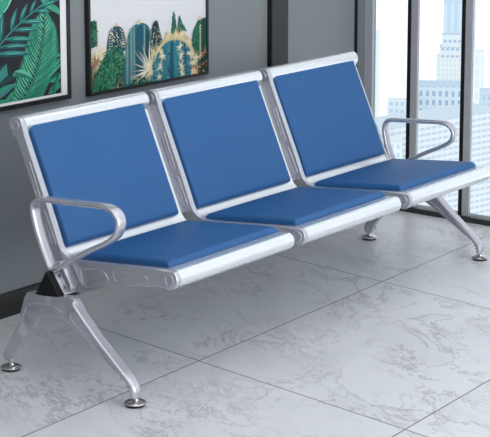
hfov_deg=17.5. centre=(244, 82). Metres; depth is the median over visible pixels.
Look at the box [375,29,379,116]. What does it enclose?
slim tower
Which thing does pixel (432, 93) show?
office block
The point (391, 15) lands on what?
sky
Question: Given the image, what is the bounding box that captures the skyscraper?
[443,0,475,49]
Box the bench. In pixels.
[1,51,489,408]
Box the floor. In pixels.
[0,211,489,436]
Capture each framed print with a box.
[0,0,71,111]
[84,0,208,96]
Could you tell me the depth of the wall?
5.96 m
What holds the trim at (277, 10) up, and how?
attached to the wall
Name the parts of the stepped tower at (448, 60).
crown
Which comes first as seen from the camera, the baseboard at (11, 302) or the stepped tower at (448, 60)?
the baseboard at (11, 302)
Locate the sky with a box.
[376,0,489,116]
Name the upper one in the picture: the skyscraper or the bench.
the skyscraper
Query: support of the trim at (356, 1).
attached to the wall
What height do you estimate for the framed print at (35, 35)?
0.914 m
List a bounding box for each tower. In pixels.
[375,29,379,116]
[387,97,405,114]
[436,33,460,80]
[473,50,483,103]
[479,88,489,105]
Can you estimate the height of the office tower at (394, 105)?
151.000 m
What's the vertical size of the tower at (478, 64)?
142.000 m
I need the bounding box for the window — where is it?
[357,0,489,225]
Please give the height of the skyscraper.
187.000 m
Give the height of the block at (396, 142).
152.000 m
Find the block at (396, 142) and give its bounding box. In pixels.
[381,137,402,158]
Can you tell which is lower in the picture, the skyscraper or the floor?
the floor
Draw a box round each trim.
[267,0,287,66]
[354,0,357,66]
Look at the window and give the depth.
6.56 m
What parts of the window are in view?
glass pane, glass pane, glass pane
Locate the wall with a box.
[0,0,375,293]
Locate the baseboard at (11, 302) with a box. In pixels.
[0,282,79,319]
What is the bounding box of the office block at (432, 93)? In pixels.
[418,80,460,109]
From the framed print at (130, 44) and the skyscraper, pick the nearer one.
the framed print at (130, 44)
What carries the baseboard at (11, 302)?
attached to the wall

